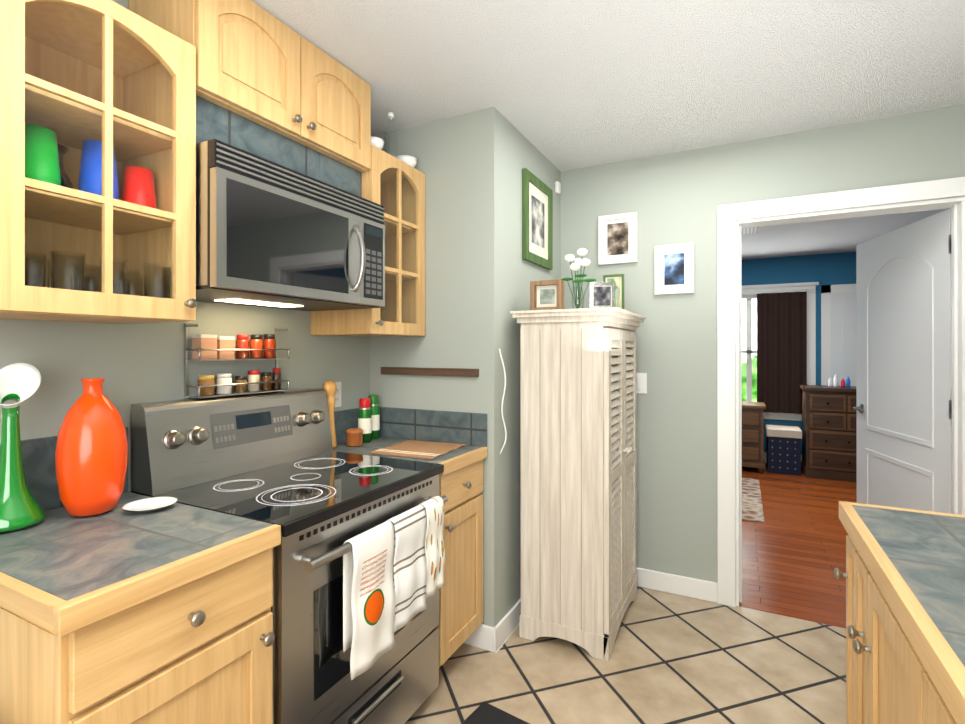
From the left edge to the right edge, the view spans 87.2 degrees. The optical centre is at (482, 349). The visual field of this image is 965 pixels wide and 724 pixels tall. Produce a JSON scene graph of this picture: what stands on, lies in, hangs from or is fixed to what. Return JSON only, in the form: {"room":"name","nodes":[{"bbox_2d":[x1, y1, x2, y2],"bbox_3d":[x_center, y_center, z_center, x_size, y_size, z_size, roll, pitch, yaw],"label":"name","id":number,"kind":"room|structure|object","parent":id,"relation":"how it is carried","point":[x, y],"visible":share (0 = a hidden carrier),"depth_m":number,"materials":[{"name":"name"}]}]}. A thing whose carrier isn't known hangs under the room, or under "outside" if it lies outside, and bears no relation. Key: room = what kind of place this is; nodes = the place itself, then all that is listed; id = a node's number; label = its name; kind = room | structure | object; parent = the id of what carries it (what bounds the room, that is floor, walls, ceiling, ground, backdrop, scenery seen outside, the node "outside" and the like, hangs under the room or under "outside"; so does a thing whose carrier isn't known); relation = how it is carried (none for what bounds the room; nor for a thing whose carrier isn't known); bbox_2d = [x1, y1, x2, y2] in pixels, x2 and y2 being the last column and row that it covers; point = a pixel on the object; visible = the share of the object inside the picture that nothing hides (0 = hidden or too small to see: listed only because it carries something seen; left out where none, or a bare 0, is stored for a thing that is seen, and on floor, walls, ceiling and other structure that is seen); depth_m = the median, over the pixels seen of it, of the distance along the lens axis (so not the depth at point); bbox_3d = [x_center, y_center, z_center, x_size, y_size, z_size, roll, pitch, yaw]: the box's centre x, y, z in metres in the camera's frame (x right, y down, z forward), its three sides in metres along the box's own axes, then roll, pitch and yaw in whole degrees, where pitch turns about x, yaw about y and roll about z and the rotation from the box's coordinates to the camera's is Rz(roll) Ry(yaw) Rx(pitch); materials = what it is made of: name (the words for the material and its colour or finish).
{"room":"kitchen","nodes":[
{"label":"kitchen","id":0,"kind":"room"},
{"bbox_2d":[0,0,369,491],"bbox_3d":[-1.506,0.130,0.966,0.150,2.452,3.773,0,0,27],"label":"wall","id":1,"kind":"structure","parent":0,"point":[130,364],"depth_m":1.65,"materials":[{"name":"grey paint"}]},
{"bbox_2d":[0,0,196,323],"bbox_3d":[-1.040,-0.463,1.297,0.378,0.773,0.442,0,0,27],"label":"upper cabinet","id":2,"kind":"object","parent":1,"relation":"attached to","point":[75,74],"visible":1,"depth_m":1.33,"materials":[{"name":"brown wood"}]},
{"bbox_2d":[25,253,46,286],"bbox_3d":[-1.040,-0.157,1.164,0.060,0.120,0.060,0,0,27],"label":"tumbler","id":3,"kind":"object","parent":2,"relation":"in","point":[43,266],"depth_m":1.18,"materials":[{"name":"clear glass"}]},
{"bbox_2d":[25,264,47,286],"bbox_3d":[-1.097,-0.150,1.228,0.068,0.105,0.068,0,0,27],"label":"tumbler","id":4,"kind":"object","parent":2,"relation":"in","point":[30,272],"depth_m":1.25,"materials":[{"name":"clear glass"}]},
{"bbox_2d":[25,257,50,287],"bbox_3d":[-1.148,-0.165,1.304,0.060,0.135,0.060,0,0,27],"label":"tumbler","id":5,"kind":"object","parent":2,"relation":"in","point":[48,273],"depth_m":1.31,"materials":[{"name":"clear glass"}]},
{"bbox_2d":[25,124,60,185],"bbox_3d":[-1.075,-0.449,1.228,0.086,0.161,0.086,0,0,27],"label":"cup stack","id":6,"kind":"object","parent":2,"relation":"in","point":[32,164],"depth_m":1.20,"materials":[{"name":"green plastic"}]},
{"bbox_2d":[57,144,73,188],"bbox_3d":[-1.139,-0.451,1.333,0.100,0.165,0.100,0,0,27],"label":"carafe","id":7,"kind":"object","parent":2,"relation":"in","point":[65,179],"depth_m":1.33,"materials":[{"name":"clear glass"}]},
{"bbox_2d":[50,251,85,290],"bbox_3d":[-1.006,-0.165,1.231,0.068,0.135,0.068,0,0,27],"label":"tumbler","id":8,"kind":"object","parent":2,"relation":"in","point":[53,265],"depth_m":1.23,"materials":[{"name":"clear glass"}]},
{"bbox_2d":[69,274,96,291],"bbox_3d":[-1.094,-0.150,1.389,0.060,0.105,0.060,0,0,27],"label":"tumbler","id":9,"kind":"object","parent":2,"relation":"in","point":[87,283],"depth_m":1.41,"materials":[{"name":"clear glass"}]},
{"bbox_2d":[72,264,101,291],"bbox_3d":[-1.034,-0.157,1.330,0.068,0.120,0.068,0,0,27],"label":"tumbler","id":10,"kind":"object","parent":2,"relation":"in","point":[76,269],"depth_m":1.33,"materials":[{"name":"clear glass"}]},
{"bbox_2d":[78,140,118,199],"bbox_3d":[-1.009,-0.453,1.334,0.086,0.169,0.086,0,0,27],"label":"cup stack","id":11,"kind":"object","parent":2,"relation":"in","point":[92,172],"depth_m":1.30,"materials":[{"name":"blue plastic"}]},
{"bbox_2d":[99,258,127,294],"bbox_3d":[-0.960,-0.165,1.320,0.060,0.135,0.060,0,0,27],"label":"tumbler","id":12,"kind":"object","parent":2,"relation":"in","point":[124,265],"depth_m":1.33,"materials":[{"name":"clear glass"}]},
{"bbox_2d":[113,278,130,294],"bbox_3d":[-1.055,-0.149,1.464,0.068,0.105,0.068,0,0,27],"label":"tumbler","id":13,"kind":"object","parent":2,"relation":"in","point":[117,284],"depth_m":1.49,"materials":[{"name":"clear glass"}]},
{"bbox_2d":[118,270,143,295],"bbox_3d":[-0.979,-0.157,1.414,0.060,0.120,0.060,0,0,27],"label":"tumbler","id":14,"kind":"object","parent":2,"relation":"in","point":[141,281],"depth_m":1.42,"materials":[{"name":"clear glass"}]},
{"bbox_2d":[121,166,156,208],"bbox_3d":[-0.964,-0.435,1.423,0.086,0.133,0.086,0,0,27],"label":"cup stack","id":15,"kind":"object","parent":2,"relation":"in","point":[144,186],"depth_m":1.39,"materials":[{"name":"red plastic"}]},
{"bbox_2d":[143,263,171,298],"bbox_3d":[-0.897,-0.165,1.400,0.068,0.135,0.068,0,0,27],"label":"tumbler","id":16,"kind":"object","parent":2,"relation":"in","point":[145,277],"depth_m":1.40,"materials":[{"name":"clear glass"}]},
{"bbox_2d":[184,324,289,397],"bbox_3d":[-0.901,0.040,1.896,0.076,0.255,0.388,0,0,27],"label":"spice rack","id":17,"kind":"object","parent":1,"relation":"attached to","point":[276,359],"visible":0.94,"depth_m":1.81,"materials":[{"name":"silver metal"}]},
{"bbox_2d":[192,334,216,359],"bbox_3d":[-0.970,-0.007,1.769,0.050,0.087,0.060,0,0,27],"label":"spice jar","id":18,"kind":"object","parent":17,"relation":"on","point":[204,341],"visible":1,"depth_m":1.75,"materials":[{"name":"brown"}]},
{"bbox_2d":[198,375,214,395],"bbox_3d":[-0.965,0.126,1.772,0.052,0.070,0.052,0,0,27],"label":"spice jar","id":19,"kind":"object","parent":17,"relation":"on","point":[203,380],"visible":0.96,"depth_m":1.75,"materials":[{"name":"brown glass"}]},
{"bbox_2d":[216,374,231,393],"bbox_3d":[-0.934,0.125,1.832,0.052,0.072,0.052,0,0,27],"label":"spice jar","id":20,"kind":"object","parent":17,"relation":"on","point":[223,378],"visible":0.96,"depth_m":1.81,"materials":[{"name":"beige"}]},
{"bbox_2d":[217,336,234,358],"bbox_3d":[-0.938,-0.005,1.831,0.050,0.082,0.060,0,0,27],"label":"spice jar","id":21,"kind":"object","parent":17,"relation":"on","point":[225,342],"visible":0.7,"depth_m":1.81,"materials":[{"name":"brown"}]},
{"bbox_2d":[235,376,245,392],"bbox_3d":[-0.903,0.132,1.892,0.040,0.060,0.040,0,0,27],"label":"spice jar","id":22,"kind":"object","parent":17,"relation":"on","point":[240,388],"visible":0.96,"depth_m":1.88,"materials":[{"name":"brown glass"}]},
{"bbox_2d":[236,335,248,358],"bbox_3d":[-0.898,-0.009,1.901,0.044,0.090,0.044,0,0,27],"label":"spice jar","id":23,"kind":"object","parent":17,"relation":"on","point":[242,341],"visible":0.83,"depth_m":1.88,"materials":[{"name":"red"}]},
{"bbox_2d":[247,370,259,391],"bbox_3d":[-0.877,0.122,1.942,0.044,0.080,0.044,0,0,27],"label":"spice jar","id":24,"kind":"object","parent":17,"relation":"on","point":[253,375],"visible":0.9,"depth_m":1.92,"materials":[{"name":"beige"}]},
{"bbox_2d":[250,335,262,358],"bbox_3d":[-0.871,-0.009,1.954,0.044,0.092,0.044,0,0,27],"label":"spice jar","id":25,"kind":"object","parent":17,"relation":"on","point":[256,341],"visible":0.88,"depth_m":1.94,"materials":[{"name":"brown glass"}]},
{"bbox_2d":[261,372,271,390],"bbox_3d":[-0.850,0.127,1.996,0.040,0.070,0.040,0,0,27],"label":"spice jar","id":26,"kind":"object","parent":17,"relation":"on","point":[266,376],"visible":0.98,"depth_m":1.98,"materials":[{"name":"brown glass"}]},
{"bbox_2d":[263,334,274,357],"bbox_3d":[-0.844,-0.011,2.007,0.044,0.095,0.044,0,0,27],"label":"spice jar","id":27,"kind":"object","parent":17,"relation":"on","point":[268,341],"visible":0.88,"depth_m":1.99,"materials":[{"name":"red"}]},
{"bbox_2d":[272,368,280,389],"bbox_3d":[-0.828,0.119,2.038,0.032,0.085,0.032,0,0,27],"label":"spice jar","id":28,"kind":"object","parent":17,"relation":"on","point":[276,374],"visible":0.94,"depth_m":2.03,"materials":[{"name":"brown glass"}]},
{"bbox_2d":[129,0,370,196],"bbox_3d":[-0.767,-0.836,1.828,0.377,0.509,0.746,0,0,27],"label":"upper cabinet","id":29,"kind":"object","parent":1,"relation":"attached to","point":[270,87],"visible":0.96,"depth_m":1.66,"materials":[{"name":"brown wood"}]},
{"bbox_2d":[196,139,384,310],"bbox_3d":[-0.726,-0.372,1.804,0.474,0.414,0.741,0,0,27],"label":"over-the-range microwave","id":30,"kind":"object","parent":29,"relation":"attached to","point":[270,234],"visible":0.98,"depth_m":1.60,"materials":[{"name":"grey metal"}]},
{"bbox_2d":[334,382,340,406],"bbox_3d":[-0.690,0.214,2.385,0.008,0.118,0.072,0,0,27],"label":"outlet","id":31,"kind":"object","parent":1,"relation":"attached to","point":[337,396],"visible":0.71,"depth_m":2.40,"materials":[{"name":"white plastic"}]},
{"bbox_2d":[310,145,424,336],"bbox_3d":[-0.505,-0.455,2.342,0.378,0.787,0.404,0,0,27],"label":"upper cabinet","id":32,"kind":"object","parent":1,"relation":"attached to","point":[393,186],"visible":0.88,"depth_m":2.35,"materials":[{"name":"brown wood"}]},
{"bbox_2d":[371,136,383,148],"bbox_3d":[-0.475,-0.873,2.191,0.100,0.050,0.100,0,0,27],"label":"bowl","id":33,"kind":"object","parent":32,"relation":"on","point":[377,142],"visible":0.23,"depth_m":2.16,"materials":[{"name":"white ceramic"}]},
{"bbox_2d":[384,112,397,157],"bbox_3d":[-0.416,-0.961,2.306,0.064,0.225,0.064,0,0,27],"label":"clear bottle","id":34,"kind":"object","parent":32,"relation":"on","point":[390,115],"visible":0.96,"depth_m":2.29,"materials":[{"name":"clear glass"}]},
{"bbox_2d":[395,155,416,167],"bbox_3d":[-0.366,-0.875,2.415,0.110,0.055,0.110,0,0,27],"label":"bowl","id":35,"kind":"object","parent":32,"relation":"on","point":[410,160],"visible":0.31,"depth_m":2.37,"materials":[{"name":"white ceramic"}]},
{"bbox_2d":[370,107,560,626],"bbox_3d":[-0.088,0.133,2.956,0.860,2.452,1.061,0,0,27],"label":"wall bump-out","id":36,"kind":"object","parent":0,"point":[480,273],"visible":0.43,"depth_m":2.40,"materials":[{"name":"grey paint"}]},
{"bbox_2d":[381,367,478,376],"bbox_3d":[-0.264,0.108,2.437,0.550,0.036,0.021,0,0,27],"label":"rail","id":37,"kind":"object","parent":36,"relation":"attached to","point":[433,371],"visible":0.96,"depth_m":2.41,"materials":[{"name":"brown wood"}]},
{"bbox_2d":[464,624,489,650],"bbox_3d":[-0.276,1.306,2.446,0.690,0.105,0.014,0,0,27],"label":"baseboard","id":38,"kind":"structure","parent":36,"relation":"attached to","point":[479,638],"depth_m":2.30,"materials":[{"name":"white wood"}]},
{"bbox_2d":[499,349,506,453],"bbox_3d":[0.092,0.238,2.312,0.030,0.482,0.027,0,0,27],"label":"cord","id":39,"kind":"object","parent":36,"relation":"attached to","point":[502,402],"visible":0.96,"depth_m":2.31,"materials":[{"name":"white plastic"}]},
{"bbox_2d":[489,598,520,652],"bbox_3d":[0.272,1.306,2.694,0.018,0.105,0.963,0,0,27],"label":"baseboard","id":40,"kind":"structure","parent":36,"relation":"attached to","point":[489,638],"depth_m":2.35,"materials":[{"name":"white wood"}]},
{"bbox_2d":[522,168,552,269],"bbox_3d":[0.303,-0.686,2.750,0.021,0.460,0.405,0,0,27],"label":"framed picture","id":41,"kind":"object","parent":36,"relation":"attached to","point":[537,221],"visible":1,"depth_m":2.73},
{"bbox_2d":[555,181,560,193],"bbox_3d":[0.453,-0.969,3.044,0.022,0.065,0.045,0,0,27],"label":"detector","id":42,"kind":"object","parent":36,"relation":"attached to","point":[557,187],"visible":1,"depth_m":3.03,"materials":[{"name":"white plastic"}]},
{"bbox_2d":[252,0,964,259],"bbox_3d":[1.353,-1.144,2.327,4.000,0.100,8.800,0,0,27],"label":"ceiling","id":43,"kind":"structure","parent":0,"point":[563,85],"depth_m":1.97,"materials":[{"name":"white paint"}]},
{"bbox_2d":[742,227,758,234],"bbox_3d":[2.295,-1.080,4.451,0.240,0.020,0.700,0,0,27],"label":"ceiling vent","id":44,"kind":"object","parent":43,"relation":"in","point":[752,230],"visible":0.23,"depth_m":4.60,"materials":[{"name":"grey"}]},
{"bbox_2d":[404,463,856,723],"bbox_3d":[1.353,1.408,2.324,4.100,0.100,8.900,0,0,27],"label":"floor","id":45,"kind":"structure","parent":0,"point":[676,659],"depth_m":2.24,"materials":[{"name":"tile"}]},
{"bbox_2d":[0,427,280,723],"bbox_3d":[-0.904,0.799,1.212,0.698,1.114,0.466,0,0,27],"label":"base cabinet","id":46,"kind":"object","parent":45,"relation":"on","point":[118,614],"visible":1,"depth_m":1.06,"materials":[{"name":"brown wood"}]},
{"bbox_2d":[0,363,44,532],"bbox_3d":[-1.173,0.237,1.260,0.132,0.405,0.132,0,0,27],"label":"vase","id":47,"kind":"object","parent":46,"relation":"on","point":[20,507],"visible":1,"depth_m":1.25,"materials":[{"name":"green glass"}]},
{"bbox_2d":[55,378,127,516],"bbox_3d":[-1.049,0.259,1.365,0.156,0.360,0.156,0,0,27],"label":"vase","id":48,"kind":"object","parent":46,"relation":"on","point":[91,456],"visible":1,"depth_m":1.31,"materials":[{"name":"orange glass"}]},
{"bbox_2d":[122,496,176,511],"bbox_3d":[-0.915,0.432,1.397,0.128,0.015,0.128,0,0,27],"label":"dish","id":49,"kind":"object","parent":46,"relation":"on","point":[148,504],"visible":1,"depth_m":1.41,"materials":[{"name":"white ceramic"}]},
{"bbox_2d":[131,388,447,723],"bbox_3d":[-0.601,0.764,1.751,0.721,1.185,0.760,0,0,27],"label":"stove","id":50,"kind":"object","parent":45,"relation":"on","point":[271,457],"visible":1,"depth_m":1.60,"materials":[{"name":"silver metal"}]},
{"bbox_2d":[343,521,394,679],"bbox_3d":[-0.332,0.733,1.506,0.047,0.389,0.186,0,0,27],"label":"towel","id":51,"kind":"object","parent":50,"relation":"hanging from","point":[368,608],"visible":0.98,"depth_m":1.47,"materials":[{"name":"white fabric"}]},
{"bbox_2d":[387,505,426,631],"bbox_3d":[-0.249,0.712,1.668,0.051,0.351,0.171,0,0,27],"label":"striped towel","id":52,"kind":"object","parent":50,"relation":"hanging from","point":[409,571],"visible":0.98,"depth_m":1.65,"materials":[{"name":"white fabric"}]},
{"bbox_2d":[417,496,444,597],"bbox_3d":[-0.183,0.696,1.797,0.055,0.323,0.111,0,0,27],"label":"floral towel","id":53,"kind":"object","parent":50,"relation":"hanging from","point":[434,547],"visible":0.85,"depth_m":1.78,"materials":[{"name":"white fabric"}]},
{"bbox_2d":[333,407,487,666],"bbox_3d":[-0.358,0.824,2.277,0.698,1.066,0.390,0,0,27],"label":"base cabinet","id":54,"kind":"object","parent":45,"relation":"on","point":[461,590],"visible":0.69,"depth_m":2.21,"materials":[{"name":"brown wood"}]},
{"bbox_2d":[323,380,336,447],"bbox_3d":[-0.685,0.289,2.274,0.060,0.302,0.060,0,0,27],"label":"pepper mill","id":55,"kind":"object","parent":54,"relation":"on","point":[330,387],"visible":0.71,"depth_m":2.26,"materials":[{"name":"brown wood"}]},
{"bbox_2d":[346,428,362,446],"bbox_3d":[-0.586,0.403,2.324,0.076,0.075,0.076,0,0,27],"label":"canister","id":56,"kind":"object","parent":54,"relation":"on","point":[354,437],"visible":1,"depth_m":2.29,"materials":[{"name":"orange ceramic"}]},
{"bbox_2d":[358,398,371,441],"bbox_3d":[-0.562,0.338,2.425,0.063,0.205,0.063,0,0,27],"label":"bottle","id":57,"kind":"object","parent":54,"relation":"on","point":[364,418],"visible":0.92,"depth_m":2.40,"materials":[{"name":"green"}]},
{"bbox_2d":[368,394,379,438],"bbox_3d":[-0.539,0.333,2.503,0.063,0.215,0.063,0,0,27],"label":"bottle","id":58,"kind":"object","parent":54,"relation":"on","point":[375,412],"visible":0.71,"depth_m":2.48,"materials":[{"name":"green"}]},
{"bbox_2d":[369,440,465,458],"bbox_3d":[-0.278,0.438,2.234,0.300,0.005,0.330,0,0,23],"label":"cutting board","id":59,"kind":"object","parent":54,"relation":"on","point":[420,449],"visible":0.95,"depth_m":2.20,"materials":[{"name":"beige wood"}]},
{"bbox_2d":[461,702,529,723],"bbox_3d":[-0.047,1.349,1.412,0.520,0.013,0.920,0,0,35],"label":"floor mat","id":60,"kind":"object","parent":45,"relation":"on","point":[485,713],"visible":0.91,"depth_m":1.85,"materials":[{"name":"black rubber"}]},
{"bbox_2d":[510,307,645,661],"bbox_3d":[0.513,0.590,2.572,0.493,1.534,0.727,0,0,27],"label":"pantry cabinet","id":61,"kind":"object","parent":45,"relation":"on","point":[578,469],"visible":1,"depth_m":2.31,"materials":[{"name":"beige wood"}]},
{"bbox_2d":[530,279,563,309],"bbox_3d":[0.311,-0.253,2.435,0.155,0.150,0.054,0,0,27],"label":"picture frame","id":62,"kind":"object","parent":61,"relation":"on","point":[546,294],"visible":0.85,"depth_m":2.43,"materials":[{"name":"brown wood"}]},
{"bbox_2d":[562,248,595,308],"bbox_3d":[0.468,-0.337,2.496,0.175,0.319,0.137,0,0,27],"label":"flower vase","id":63,"kind":"object","parent":61,"relation":"on","point":[576,264],"visible":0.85,"depth_m":2.48,"materials":[{"name":"clear glass"}]},
{"bbox_2d":[589,282,614,307],"bbox_3d":[0.544,-0.240,2.303,0.115,0.125,0.011,0,0,5],"label":"picture frame","id":64,"kind":"object","parent":61,"relation":"on","point":[601,294],"visible":0.98,"depth_m":2.30,"materials":[{"name":"white wood"}]},
{"bbox_2d":[603,274,623,308],"bbox_3d":[0.700,-0.287,2.708,0.110,0.220,0.014,0,0,27],"label":"picture","id":65,"kind":"object","parent":61,"relation":"on","point":[618,279],"visible":0.5,"depth_m":2.69,"materials":[{"name":"green wood"}]},
{"bbox_2d":[742,478,763,522],"bbox_3d":[2.176,1.356,4.796,0.810,0.010,1.450,0,0,27],"label":"bedroom rug","id":66,"kind":"object","parent":45,"relation":"on","point":[752,508],"visible":0.29,"depth_m":4.49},
{"bbox_2d":[742,401,765,472],"bbox_3d":[2.814,0.992,5.905,0.835,0.739,0.515,0,0,27],"label":"dresser","id":67,"kind":"object","parent":45,"relation":"on","point":[753,434],"visible":0.17,"depth_m":5.58,"materials":[{"name":"brown wood"}]},
{"bbox_2d":[765,424,801,475],"bbox_3d":[3.358,1.119,5.668,0.334,0.484,0.384,0,0,27],"label":"hamper","id":68,"kind":"object","parent":45,"relation":"on","point":[783,449],"visible":1,"depth_m":5.51,"materials":[{"name":"blue fabric"}]},
{"bbox_2d":[800,385,856,481],"bbox_3d":[3.991,0.884,5.325,1.080,0.954,0.474,0,0,27],"label":"dresser","id":69,"kind":"object","parent":45,"relation":"on","point":[829,443],"visible":0.4,"depth_m":5.29,"materials":[{"name":"brown wood"}]},
{"bbox_2d":[838,501,964,579],"bbox_3d":[1.299,0.898,1.248,0.646,0.914,0.134,0,0,27],"label":"base cabinet","id":70,"kind":"object","parent":45,"relation":"on","point":[905,512],"depth_m":1.38,"materials":[{"name":"brown wood"}]},
{"bbox_2d":[846,509,964,723],"bbox_3d":[1.235,0.898,1.123,0.646,0.914,0.146,0,0,27],"label":"base cabinet","id":71,"kind":"object","parent":45,"relation":"on","point":[859,516],"depth_m":1.33,"materials":[{"name":"brown wood"}]},
{"bbox_2d":[858,525,964,723],"bbox_3d":[1.108,0.898,0.874,0.646,0.914,0.414,0,0,27],"label":"base cabinet","id":72,"kind":"object","parent":45,"relation":"on","point":[904,574],"depth_m":1.09,"materials":[{"name":"brown wood"}]},
{"bbox_2d":[839,501,964,723],"bbox_3d":[0.642,0.464,-0.038,0.680,0.051,3.048,0,0,27],"label":"countertop","id":73,"kind":"structure","parent":72,"relation":"on","point":[945,688],"depth_m":0.84,"materials":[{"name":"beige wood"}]},
{"bbox_2d":[906,601,964,723],"bbox_3d":[0.825,0.897,0.323,0.646,0.914,0.825,0,0,27],"label":"base cabinet","id":74,"kind":"object","parent":45,"relation":"on","point":[945,628],"depth_m":0.82,"materials":[{"name":"brown wood"}]},
{"bbox_2d":[561,105,964,582],"bbox_3d":[1.728,0.132,2.554,2.740,2.452,0.120,0,0,27],"label":"wall","id":75,"kind":"structure","parent":0,"point":[675,198],"depth_m":2.79,"materials":[{"name":"grey paint"}]},
{"bbox_2d":[598,212,637,264],"bbox_3d":[0.788,-0.642,2.955,0.222,0.285,0.021,0,0,27],"label":"picture frame","id":76,"kind":"object","parent":75,"relation":"attached to","point":[617,238],"visible":1,"depth_m":2.95,"materials":[{"name":"white"}]},
{"bbox_2d":[636,373,646,393],"bbox_3d":[0.903,0.195,2.903,0.072,0.118,0.008,0,0,27],"label":"light switch","id":77,"kind":"object","parent":75,"relation":"attached to","point":[641,382],"visible":0.75,"depth_m":2.90,"materials":[{"name":"white plastic"}]},
{"bbox_2d":[655,243,693,294],"bbox_3d":[1.064,-0.443,2.813,0.205,0.272,0.021,0,0,27],"label":"picture frame","id":78,"kind":"object","parent":75,"relation":"attached to","point":[674,268],"visible":1,"depth_m":2.81,"materials":[{"name":"white"}]},
{"bbox_2d":[637,567,717,602],"bbox_3d":[0.888,1.306,2.910,0.838,0.105,0.018,0,0,27],"label":"baseboard","id":79,"kind":"structure","parent":75,"relation":"attached to","point":[650,579],"depth_m":2.80,"materials":[{"name":"white wood"}]},
{"bbox_2d":[717,177,964,606],"bbox_3d":[1.783,0.296,2.537,1.099,2.125,0.176,0,0,27],"label":"door frame","id":80,"kind":"structure","parent":75,"relation":"attached to","point":[733,220],"depth_m":2.66,"materials":[{"name":"white wood"}]},
{"bbox_2d":[853,208,951,513],"bbox_3d":[2.297,0.343,2.816,0.290,2.015,0.850,0,0,27],"label":"bedroom door","id":81,"kind":"structure","parent":75,"relation":"in","point":[903,408],"depth_m":2.72,"materials":[{"name":"white paint"}]},
{"bbox_2d":[742,251,855,454],"bbox_3d":[3.459,0.137,6.106,3.700,2.452,0.150,0,0,27],"label":"wall","id":82,"kind":"structure","parent":0,"point":[831,269],"depth_m":5.87,"materials":[{"name":"blue paint"}]},
{"bbox_2d":[742,282,818,420],"bbox_3d":[3.251,0.033,6.185,1.410,1.600,0.200,0,0,27],"label":"bedroom window","id":83,"kind":"structure","parent":82,"relation":"in","point":[811,336],"depth_m":5.96,"materials":[{"name":"white"}]},
{"bbox_2d":[742,289,814,413],"bbox_3d":[3.195,0.032,6.074,1.320,1.422,0.104,0,0,27],"label":"curtain","id":84,"kind":"object","parent":83,"relation":"hanging from","point":[781,348],"visible":0.92,"depth_m":5.90,"materials":[{"name":"brown fabric"}]},
{"bbox_2d":[821,284,855,385],"bbox_3d":[4.301,0.317,5.579,0.960,2.090,0.019,0,0,27],"label":"closet door","id":85,"kind":"structure","parent":82,"relation":"in","point":[838,330],"depth_m":5.72,"materials":[{"name":"white"}]},
{"label":"outside","id":86,"kind":"structure","parent":0,"visible":0},
{"bbox_2d":[742,299,756,401],"bbox_3d":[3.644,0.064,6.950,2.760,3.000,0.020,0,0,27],"label":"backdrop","id":87,"kind":"structure","parent":86,"point":[754,375],"depth_m":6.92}
]}

